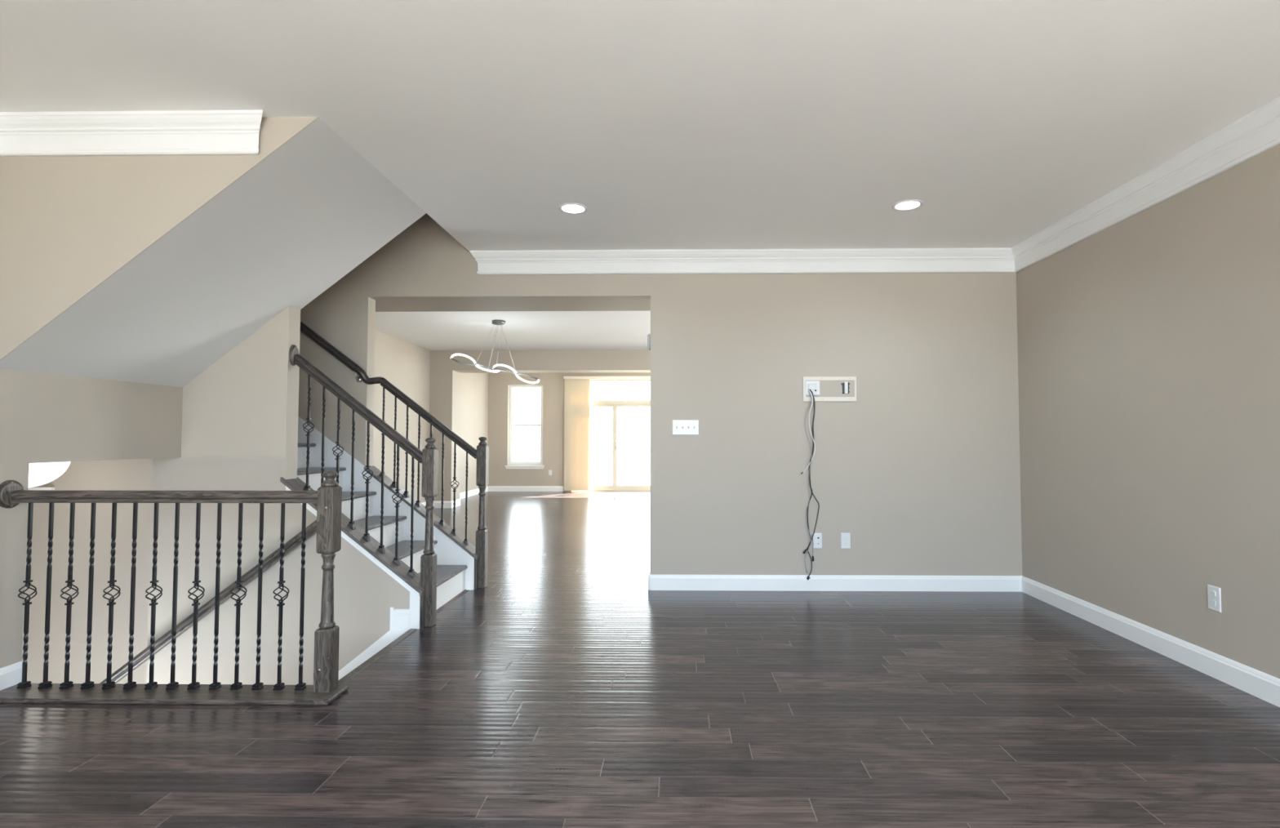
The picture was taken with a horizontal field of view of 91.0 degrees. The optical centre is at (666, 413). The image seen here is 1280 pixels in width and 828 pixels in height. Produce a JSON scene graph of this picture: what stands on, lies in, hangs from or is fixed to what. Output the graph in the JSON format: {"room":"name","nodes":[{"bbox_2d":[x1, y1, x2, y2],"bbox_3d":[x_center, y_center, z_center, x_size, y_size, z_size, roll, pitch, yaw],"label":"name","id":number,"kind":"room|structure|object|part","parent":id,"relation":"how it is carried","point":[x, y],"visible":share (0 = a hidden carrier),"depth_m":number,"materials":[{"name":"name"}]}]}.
{"room":"empty living room","nodes":[
{"label":"empty living room","id":0,"kind":"room"},
{"bbox_2d":[0,462,29,667],"bbox_3d":[-3.285,1.219,0.403,0.124,5.440,5.390,0,-2,1],"label":"wall","id":1,"kind":"structure","parent":0,"point":[13,521],"depth_m":3.05,"materials":[{"name":"beige paint"}]},
{"bbox_2d":[0,661,22,690],"bbox_3d":[-3.215,1.178,0.403,0.017,0.122,5.390,0,-2,1],"label":"baseboard","id":2,"kind":"structure","parent":1,"relation":"attached to","point":[11,675],"depth_m":3.03,"materials":[{"name":"white wood"}]},
{"bbox_2d":[0,116,319,464],"bbox_3d":[-3.633,1.203,4.009,4.005,5.740,2.197,0,-2,1],"label":"wall","id":3,"kind":"structure","parent":0,"point":[68,224],"depth_m":2.98,"materials":[{"name":"beige paint"}]},
{"bbox_2d":[28,461,71,487],"bbox_3d":[-4.766,0.425,4.664,0.524,0.245,0.524,0,-2,1],"label":"dome light","id":4,"kind":"object","parent":3,"relation":"attached to","point":[39,473],"visible":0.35,"depth_m":4.62,"materials":[{"name":"white glass"}]},
{"bbox_2d":[0,109,262,156],"bbox_3d":[-2.528,-1.316,2.951,1.313,0.182,0.068,0,-2,1],"label":"trim","id":5,"kind":"structure","parent":3,"relation":"attached to","point":[152,132],"depth_m":2.96,"materials":[{"name":"white wood"}]},
{"bbox_2d":[0,117,426,386],"bbox_3d":[-2.406,-0.859,3.609,1.535,1.328,1.276,0,-2,1],"label":"staircase underside","id":6,"kind":"structure","parent":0,"point":[314,209],"depth_m":3.42,"materials":[{"name":"grey paint"}]},
{"bbox_2d":[146,305,421,684],"bbox_3d":[-2.464,1.683,4.092,1.769,4.786,0.124,0,-2,1],"label":"wall","id":7,"kind":"structure","parent":0,"point":[240,414],"depth_m":4.07,"materials":[{"name":"beige paint"}]},
{"bbox_2d":[99,520,316,683],"bbox_3d":[-3.241,1.480,4.000,2.225,1.704,0.100,0,-2,1],"label":"handrail","id":8,"kind":"object","parent":7,"relation":"attached to","point":[311,529],"visible":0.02,"depth_m":3.96,"materials":[{"name":"brown wood"}]},
{"bbox_2d":[393,608,409,628],"bbox_3d":[-1.696,1.313,4.023,0.102,0.122,0.017,0,-2,1],"label":"baseboard","id":9,"kind":"structure","parent":7,"relation":"attached to","point":[401,616],"depth_m":4.01,"materials":[{"name":"white wood"}]},
{"bbox_2d":[373,329,430,502],"bbox_3d":[-3.666,0.153,8.092,1.312,2.740,5.635,0,-2,1],"label":"wall","id":10,"kind":"structure","parent":0,"point":[406,365],"depth_m":9.74,"materials":[{"name":"beige paint"}]},
{"bbox_2d":[451,498,460,507],"bbox_3d":[-3.720,1.574,11.072,0.017,0.122,0.457,0,-2,1],"label":"baseboard","id":11,"kind":"object","parent":10,"relation":"attached to","point":[458,500],"visible":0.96,"depth_m":11.10,"materials":[{"name":"white wood"}]},
{"bbox_2d":[459,373,488,493],"bbox_3d":[-4.167,0.328,12.810,0.160,2.740,2.910,0,-2,1],"label":"wall","id":12,"kind":"structure","parent":0,"point":[474,386],"depth_m":13.18,"materials":[{"name":"beige paint"}]},
{"bbox_2d":[459,485,488,498],"bbox_3d":[-4.078,1.637,12.770,0.017,0.122,2.890,0,-2,1],"label":"baseboard","id":13,"kind":"structure","parent":12,"relation":"attached to","point":[475,491],"depth_m":13.07,"materials":[{"name":"white wood"}]},
{"bbox_2d":[374,311,650,350],"bbox_3d":[-0.615,-1.292,10.121,7.449,0.300,8.689,0,-2,1],"label":"ceiling","id":14,"kind":"structure","parent":0,"point":[428,330],"depth_m":8.85,"materials":[{"name":"paint"}]},
{"bbox_2d":[450,320,539,383],"bbox_3d":[-2.211,-0.811,8.162,1.134,0.808,0.170,1,-2,-26],"label":"chandelier","id":15,"kind":"object","parent":14,"relation":"hanging from","point":[498,322],"visible":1,"depth_m":8.14,"materials":[{"name":"silver metal"}]},
{"bbox_2d":[22,213,1022,684],"bbox_3d":[-1.339,0.174,5.415,8.749,7.900,0.610,0,-2,1],"label":"wall","id":16,"kind":"structure","parent":0,"point":[922,470],"depth_m":5.09,"materials":[{"name":"beige paint"}]},
{"bbox_2d":[28,487,54,489],"bbox_3d":[-5.293,0.615,5.142,0.550,0.030,0.030,0,-2,1],"label":"trim","id":17,"kind":"structure","parent":16,"relation":"attached to","point":[29,488],"depth_m":5.12,"materials":[{"name":"white wood"}]},
{"bbox_2d":[647,333,650,350],"bbox_3d":[-0.146,-0.592,5.189,0.026,0.125,0.080,0,-2,1],"label":"door chime","id":18,"kind":"object","parent":16,"relation":"attached to","point":[648,335],"visible":0.95,"depth_m":5.15,"materials":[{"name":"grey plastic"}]},
{"bbox_2d":[648,571,650,590],"bbox_3d":[-0.141,1.353,5.101,0.017,0.122,0.141,0,-2,1],"label":"baseboard opening","id":19,"kind":"structure","parent":16,"relation":"attached to","point":[650,571],"depth_m":5.04,"materials":[{"name":"white wood"}]},
{"bbox_2d":[672,419,698,435],"bbox_3d":[0.152,0.109,5.080,0.204,0.119,0.018,0,-2,1],"label":"light switch","id":20,"kind":"object","parent":16,"relation":"attached to","point":[680,427],"visible":1,"depth_m":5.07,"materials":[{"name":"white plastic"}]},
{"bbox_2d":[470,248,1015,274],"bbox_3d":[0.616,-1.237,5.097,4.427,0.182,0.068,0,-2,1],"label":"trim","id":21,"kind":"structure","parent":16,"relation":"attached to","point":[844,260],"depth_m":5.10,"materials":[{"name":"white wood"}]},
{"bbox_2d":[812,533,822,548],"bbox_3d":[1.205,1.016,5.031,0.076,0.122,0.014,0,-2,1],"label":"jack plate","id":22,"kind":"object","parent":16,"relation":"attached to","point":[817,537],"visible":1,"depth_m":5.03,"materials":[{"name":"white plastic"}]},
{"bbox_2d":[812,537,813,560],"bbox_3d":[1.162,1.079,5.007,0.016,0.190,0.045,-1,-2,19],"label":"wire","id":23,"kind":"object","parent":22,"relation":"hanging from","point":[812,538],"visible":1,"depth_m":5.01,"materials":[{"name":"grey"}]},
{"bbox_2d":[802,376,856,400],"bbox_3d":[1.315,-0.202,5.076,0.428,0.198,0.011,0,-2,1],"label":"panel","id":24,"kind":"object","parent":16,"relation":"attached to","point":[830,387],"visible":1,"depth_m":5.07,"materials":[{"name":"beige paint"}]},
{"bbox_2d":[805,380,820,395],"bbox_3d":[1.177,-0.211,5.068,0.117,0.117,0.018,0,-2,1],"label":"cable plate","id":25,"kind":"object","parent":24,"relation":"attached to","point":[814,385],"visible":1,"depth_m":5.07,"materials":[{"name":"white plastic"}]},
{"bbox_2d":[800,388,815,474],"bbox_3d":[1.131,0.140,5.042,0.116,0.687,0.022,-1,-2,20],"label":"cable","id":26,"kind":"object","parent":25,"relation":"hanging from","point":[808,388],"visible":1,"depth_m":5.03,"materials":[{"name":"white plastic"}]},
{"bbox_2d":[804,390,812,573],"bbox_3d":[1.134,0.535,5.024,0.073,1.464,0.023,-1,-3,33],"label":"wire","id":27,"kind":"object","parent":25,"relation":"hanging from","point":[808,390],"visible":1,"depth_m":5.02,"materials":[{"name":"grey"}]},
{"bbox_2d":[803,388,814,553],"bbox_3d":[1.138,0.458,5.041,0.107,1.324,0.022,0,-2,10],"label":"power cable","id":28,"kind":"object","parent":25,"relation":"hanging from","point":[805,550],"visible":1,"depth_m":5.03,"materials":[{"name":"black plastic"}]},
{"bbox_2d":[808,383,816,390],"bbox_3d":[1.173,-0.217,5.066,0.068,0.052,0.011,0,-2,1],"label":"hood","id":29,"kind":"object","parent":25,"relation":"attached to","point":[811,386],"depth_m":5.06,"materials":[{"name":"white plastic"}]},
{"bbox_2d":[806,389,819,579],"bbox_3d":[1.167,0.561,5.028,0.109,1.517,0.032,0,-2,1],"label":"cable","id":30,"kind":"object","parent":25,"relation":"hanging from","point":[808,576],"visible":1,"depth_m":5.03,"materials":[{"name":"black plastic"}]},
{"bbox_3d":[1.319,-0.205,5.078,0.392,0.135,0.007,0,-2,1],"label":"panel","id":31,"kind":"part","parent":24,"relation":"part of","materials":[{"name":"beige paint"}]},
{"bbox_2d":[840,382,849,393],"bbox_3d":[1.441,-0.210,5.066,0.072,0.097,0.013,0,-2,1],"label":"wall outlet","id":32,"kind":"object","parent":24,"relation":"attached to","point":[846,388],"visible":1,"depth_m":5.07,"materials":[{"name":"black plastic"}]},
{"bbox_2d":[844,382,848,393],"bbox_3d":[1.446,-0.212,5.066,0.026,0.094,0.011,0,-2,1],"label":"receptacle","id":33,"kind":"object","parent":32,"relation":"attached to","point":[846,384],"depth_m":5.06,"materials":[{"name":"grey plastic"}]},
{"bbox_2d":[649,574,1022,591],"bbox_3d":[1.348,1.349,5.015,2.964,0.122,0.017,0,-2,1],"label":"baseboard","id":34,"kind":"structure","parent":16,"relation":"attached to","point":[657,582],"depth_m":5.01,"materials":[{"name":"white wood"}]},
{"bbox_2d":[840,533,850,548],"bbox_3d":[1.432,1.015,5.030,0.076,0.124,0.010,0,-2,1],"label":"wall outlet","id":35,"kind":"object","parent":16,"relation":"attached to","point":[845,537],"visible":1,"depth_m":5.03,"materials":[{"name":"white plastic"}]},
{"bbox_2d":[429,349,650,501],"bbox_3d":[-0.599,0.264,11.079,7.349,2.740,0.440,0,-2,1],"label":"wall","id":36,"kind":"structure","parent":0,"point":[445,395],"depth_m":10.93,"materials":[{"name":"beige paint"}]},
{"bbox_2d":[433,501,451,507],"bbox_3d":[-3.921,1.566,10.855,0.412,0.122,0.017,0,-2,1],"label":"baseboard","id":37,"kind":"structure","parent":36,"relation":"attached to","point":[437,504],"depth_m":10.85,"materials":[{"name":"white wood"}]},
{"bbox_2d":[487,372,650,491],"bbox_3d":[-0.548,0.383,14.286,7.349,2.740,0.160,0,-2,1],"label":"wall","id":38,"kind":"structure","parent":0,"point":[553,383],"depth_m":14.25,"materials":[{"name":"beige paint"}]},
{"bbox_2d":[504,385,544,468],"bbox_3d":[-3.212,0.292,14.306,0.888,1.904,0.197,0,-2,1],"label":"window","id":39,"kind":"structure","parent":38,"relation":"in","point":[512,464],"depth_m":14.34,"materials":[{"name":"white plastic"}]},
{"bbox_3d":[-3.212,1.182,14.236,0.888,0.030,0.125,0,-2,1],"label":"sill","id":40,"kind":"part","parent":39,"relation":"part of","materials":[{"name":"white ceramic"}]},
{"bbox_2d":[487,485,563,491],"bbox_3d":[-3.199,1.690,14.191,1.730,0.122,0.017,0,-2,1],"label":"baseboard","id":41,"kind":"structure","parent":38,"relation":"attached to","point":[491,488],"depth_m":14.19,"materials":[{"name":"white wood"}]},
{"bbox_2d":[563,376,650,490],"bbox_3d":[-0.705,0.433,14.149,3.260,2.570,0.105,0,-2,1],"label":"blind","id":42,"kind":"object","parent":38,"relation":"attached to","point":[576,388],"visible":0.93,"depth_m":14.17,"materials":[{"name":"beige fabric"}]},
{"bbox_3d":[-2.034,0.465,14.191,0.580,2.510,0.004,0,-2,1],"label":"fabric panel","id":43,"kind":"part","parent":42,"relation":"part of","materials":[{"name":"beige fabric"}]},
{"bbox_3d":[-2.022,0.464,14.172,0.580,2.510,0.004,0,-2,1],"label":"fabric panel","id":44,"kind":"part","parent":42,"relation":"part of","materials":[{"name":"beige fabric"}]},
{"bbox_2d":[571,379,650,491],"bbox_3d":[-0.688,0.478,14.275,2.930,2.550,0.119,0,-2,1],"label":"door","id":45,"kind":"structure","parent":38,"relation":"in","point":[615,403],"depth_m":14.27,"materials":[{"name":"beige plastic"}]},
{"bbox_3d":[-1.632,0.742,14.315,0.940,1.945,0.036,0,-2,1],"label":"fixed panel","id":46,"kind":"part","parent":45,"relation":"part of","materials":[{"name":"clear glass"}]},
{"bbox_3d":[-0.248,0.740,14.263,1.950,1.945,0.036,0,-2,1],"label":"sliding panel","id":47,"kind":"part","parent":45,"relation":"part of","materials":[{"name":"clear glass"}]},
{"bbox_2d":[0,491,1279,827],"bbox_3d":[-0.731,1.594,5.907,7.549,0.300,16.900,0,-2,1],"label":"floor","id":48,"kind":"structure","parent":0,"point":[563,690],"depth_m":2.64,"materials":[{"name":"brown wood"}]},
{"bbox_2d":[0,470,348,705],"bbox_3d":[-2.364,0.804,2.990,1.638,1.062,0.190,0,-2,1],"label":"stair railing","id":49,"kind":"object","parent":48,"relation":"on","point":[325,689],"visible":1,"depth_m":3.02,"materials":[{"name":"brown wood"}]},
{"bbox_2d":[17,579,37,604],"bbox_3d":[-3.092,0.863,3.040,0.064,0.116,0.064,2,-3,-40],"label":"basket","id":50,"kind":"object","parent":49,"relation":"on","point":[28,584],"depth_m":3.03,"materials":[{"name":"black metal"}]},
{"bbox_2d":[60,579,78,604],"bbox_3d":[-2.886,0.863,3.037,0.064,0.116,0.064,2,-3,-40],"label":"basket","id":51,"kind":"object","parent":49,"relation":"on","point":[69,584],"depth_m":3.03,"materials":[{"name":"black metal"}]},
{"bbox_2d":[102,579,120,605],"bbox_3d":[-2.680,0.863,3.033,0.064,0.116,0.064,2,-3,-40],"label":"basket","id":52,"kind":"object","parent":49,"relation":"on","point":[111,582],"depth_m":3.03,"materials":[{"name":"black metal"}]},
{"bbox_2d":[145,580,162,605],"bbox_3d":[-2.473,0.863,3.030,0.064,0.116,0.064,2,-3,-40],"label":"basket","id":53,"kind":"object","parent":49,"relation":"on","point":[153,602],"depth_m":3.02,"materials":[{"name":"black metal"}]},
{"bbox_3d":[-2.415,0.400,3.046,1.504,0.058,0.060,0,-2,1],"label":"handrail","id":54,"kind":"part","parent":49,"relation":"part of","materials":[{"name":"brown wood"}]},
{"bbox_3d":[-2.363,1.324,2.971,1.636,0.022,0.190,0,-2,1],"label":"board","id":55,"kind":"part","parent":49,"relation":"part of","materials":[{"name":"brown wood"}]},
{"bbox_2d":[187,580,204,605],"bbox_3d":[-2.267,0.862,3.027,0.064,0.116,0.064,2,-3,-40],"label":"basket","id":56,"kind":"object","parent":49,"relation":"on","point":[196,602],"depth_m":3.02,"materials":[{"name":"black metal"}]},
{"bbox_2d":[230,580,247,605],"bbox_3d":[-2.060,0.862,3.023,0.064,0.116,0.064,2,-3,-40],"label":"basket","id":57,"kind":"object","parent":49,"relation":"on","point":[238,602],"depth_m":3.02,"materials":[{"name":"black metal"}]},
{"bbox_2d":[272,580,288,605],"bbox_3d":[-1.854,0.862,3.020,0.064,0.116,0.064,2,-3,-40],"label":"basket","id":58,"kind":"object","parent":49,"relation":"on","point":[281,582],"depth_m":3.01,"materials":[{"name":"black metal"}]},
{"bbox_3d":[-1.628,1.176,3.005,0.077,0.311,0.077,0,-2,1],"label":"newel post","id":59,"kind":"part","parent":49,"relation":"part of","materials":[{"name":"brown wood"}]},
{"bbox_2d":[337,606,417,684],"bbox_3d":[-3.121,2.561,3.482,3.051,2.683,1.050,0,-2,1],"label":"baseboard","id":60,"kind":"structure","parent":48,"relation":"attached to","point":[393,637],"depth_m":4.01,"materials":[{"name":"white wood"}]},
{"bbox_2d":[280,416,479,628],"bbox_3d":[-2.345,0.649,4.650,1.622,1.495,1.209,0,-2,1],"label":"staircase","id":61,"kind":"structure","parent":48,"relation":"on","point":[457,562],"depth_m":4.96,"materials":[{"name":"white wood"}]},
{"bbox_3d":[-2.025,0.823,4.048,0.880,0.731,0.014,0,-2,1],"label":"cap moulding","id":62,"kind":"part","parent":61,"relation":"part of","materials":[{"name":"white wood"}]},
{"bbox_2d":[288,344,438,626],"bbox_3d":[-1.998,0.457,4.123,0.964,1.832,0.090,0,-2,1],"label":"stair railing","id":63,"kind":"object","parent":61,"relation":"on","point":[428,456],"visible":0.98,"depth_m":4.12,"materials":[{"name":"brown wood"}]},
{"bbox_2d":[302,417,314,435],"bbox_3d":[-2.366,0.087,4.150,0.064,0.116,0.064,2,-3,-40],"label":"basket","id":64,"kind":"object","parent":63,"relation":"on","point":[308,419],"depth_m":4.14,"materials":[{"name":"black metal"}]},
{"bbox_2d":[332,441,343,459],"bbox_3d":[-2.167,0.242,4.141,0.064,0.116,0.064,2,-3,-40],"label":"basket","id":65,"kind":"object","parent":63,"relation":"on","point":[338,442],"depth_m":4.13,"materials":[{"name":"black metal"}]},
{"bbox_3d":[-2.026,-0.036,4.149,0.909,0.723,0.060,0,-2,1],"label":"handrail","id":66,"kind":"part","parent":63,"relation":"part of","materials":[{"name":"brown wood"}]},
{"bbox_2d":[361,465,373,483],"bbox_3d":[-1.967,0.397,4.132,0.064,0.116,0.064,2,-3,-40],"label":"basket","id":67,"kind":"object","parent":63,"relation":"on","point":[367,466],"depth_m":4.12,"materials":[{"name":"black metal"}]},
{"bbox_2d":[391,488,403,506],"bbox_3d":[-1.768,0.552,4.123,0.064,0.116,0.064,2,-3,-40],"label":"basket","id":68,"kind":"object","parent":63,"relation":"on","point":[397,490],"depth_m":4.11,"materials":[{"name":"black metal"}]},
{"bbox_3d":[-1.554,1.143,4.098,0.077,0.459,0.077,0,-2,1],"label":"newel post","id":69,"kind":"part","parent":63,"relation":"part of","materials":[{"name":"brown wood"}]},
{"bbox_2d":[300,320,488,587],"bbox_3d":[-2.578,0.074,5.127,2.212,2.671,0.171,0,-2,-4],"label":"stair railing","id":70,"kind":"object","parent":61,"relation":"on","point":[481,454],"visible":0.68,"depth_m":5.15,"materials":[{"name":"brown wood"}]},
{"bbox_3d":[-3.094,-0.804,5.119,1.185,0.917,0.060,0,-2,1],"label":"wall rail","id":71,"kind":"part","parent":70,"relation":"part of","materials":[{"name":"brown wood"}]},
{"bbox_3d":[-1.948,0.041,5.187,0.834,0.658,0.060,0,-2,1],"label":"handrail","id":72,"kind":"part","parent":70,"relation":"part of","materials":[{"name":"brown wood"}]},
{"bbox_2d":[449,477,459,491],"bbox_3d":[-1.743,0.579,5.163,0.064,0.116,0.064,2,-3,-40],"label":"basket","id":73,"kind":"object","parent":70,"relation":"on","point":[455,479],"depth_m":5.16,"materials":[{"name":"black metal"}]},
{"bbox_3d":[-1.515,1.179,5.138,0.077,0.464,0.077,0,-2,1],"label":"newel post","id":74,"kind":"part","parent":70,"relation":"part of","materials":[{"name":"brown wood"}]},
{"bbox_3d":[-1.569,1.271,4.093,0.020,0.211,0.144,0,-2,1],"label":"trim","id":75,"kind":"part","parent":61,"relation":"part of","materials":[{"name":"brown wood"}]},
{"bbox_3d":[-1.540,1.290,5.134,0.020,0.249,0.144,0,-2,1],"label":"trim","id":76,"kind":"part","parent":61,"relation":"part of","materials":[{"name":"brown wood"}]},
{"bbox_2d":[0,0,1279,252],"bbox_3d":[-0.195,-1.617,1.370,6.329,0.300,7.611,0,-2,1],"label":"ceiling","id":77,"kind":"structure","parent":0,"point":[676,124],"depth_m":2.75,"materials":[{"name":"paint"}]},
{"bbox_2d":[558,202,587,213],"bbox_3d":[-0.621,-1.361,4.164,0.194,0.009,0.194,0,-2,1],"label":"recessed light","id":78,"kind":"object","parent":77,"relation":"in","point":[570,207],"visible":1,"depth_m":4.16,"materials":[{"name":"white plastic"}]},
{"bbox_2d":[892,199,923,210],"bbox_3d":[1.572,-1.363,4.104,0.194,0.009,0.194,0,-2,1],"label":"recessed light","id":79,"kind":"object","parent":77,"relation":"in","point":[909,204],"visible":1,"depth_m":4.09,"materials":[{"name":"white plastic"}]},
{"bbox_2d":[1016,144,1279,679],"bbox_3d":[2.918,0.072,5.906,0.150,2.740,16.500,0,-2,1],"label":"wall","id":80,"kind":"structure","parent":0,"point":[1148,344],"depth_m":3.50,"materials":[{"name":"beige paint"}]},
{"bbox_2d":[1011,96,1279,272],"bbox_3d":[2.737,-1.374,1.404,0.068,0.182,7.391,0,-2,1],"label":"trim","id":81,"kind":"structure","parent":80,"relation":"attached to","point":[1258,131],"depth_m":3.49,"materials":[{"name":"white wood"}]},
{"bbox_2d":[1021,575,1279,706],"bbox_3d":[2.762,1.212,1.308,0.017,0.122,7.391,0,-2,1],"label":"baseboard","id":82,"kind":"structure","parent":80,"relation":"attached to","point":[1261,685],"depth_m":3.49,"materials":[{"name":"white wood"}]},
{"bbox_2d":[1207,584,1221,612],"bbox_3d":[2.796,0.943,3.213,0.010,0.124,0.076,0,-2,1],"label":"wall outlet","id":83,"kind":"object","parent":80,"relation":"attached to","point":[1214,593],"visible":1,"depth_m":3.20,"materials":[{"name":"white plastic"}]},
{"bbox_2d":[1209,591,1215,596],"bbox_3d":[2.794,0.919,3.214,0.004,0.029,0.029,0,-2,1],"label":"receptacle","id":84,"kind":"object","parent":83,"relation":"attached to","point":[1212,593],"depth_m":3.21,"materials":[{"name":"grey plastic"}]},
{"bbox_2d":[1210,600,1216,605],"bbox_3d":[2.794,0.966,3.212,0.004,0.029,0.029,0,-2,1],"label":"receptacle","id":85,"kind":"object","parent":83,"relation":"attached to","point":[1213,602],"depth_m":3.21,"materials":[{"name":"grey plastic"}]},
{"label":"outside","id":86,"kind":"structure","parent":0,"visible":0},
{"bbox_2d":[512,449,650,485],"bbox_3d":[0.239,2.578,14.913,80.000,0.400,150.000,0,-2,1],"label":"ground","id":87,"kind":"structure","parent":86,"point":[633,466],"depth_m":41.98,"materials":[{"name":"white"}]}
]}

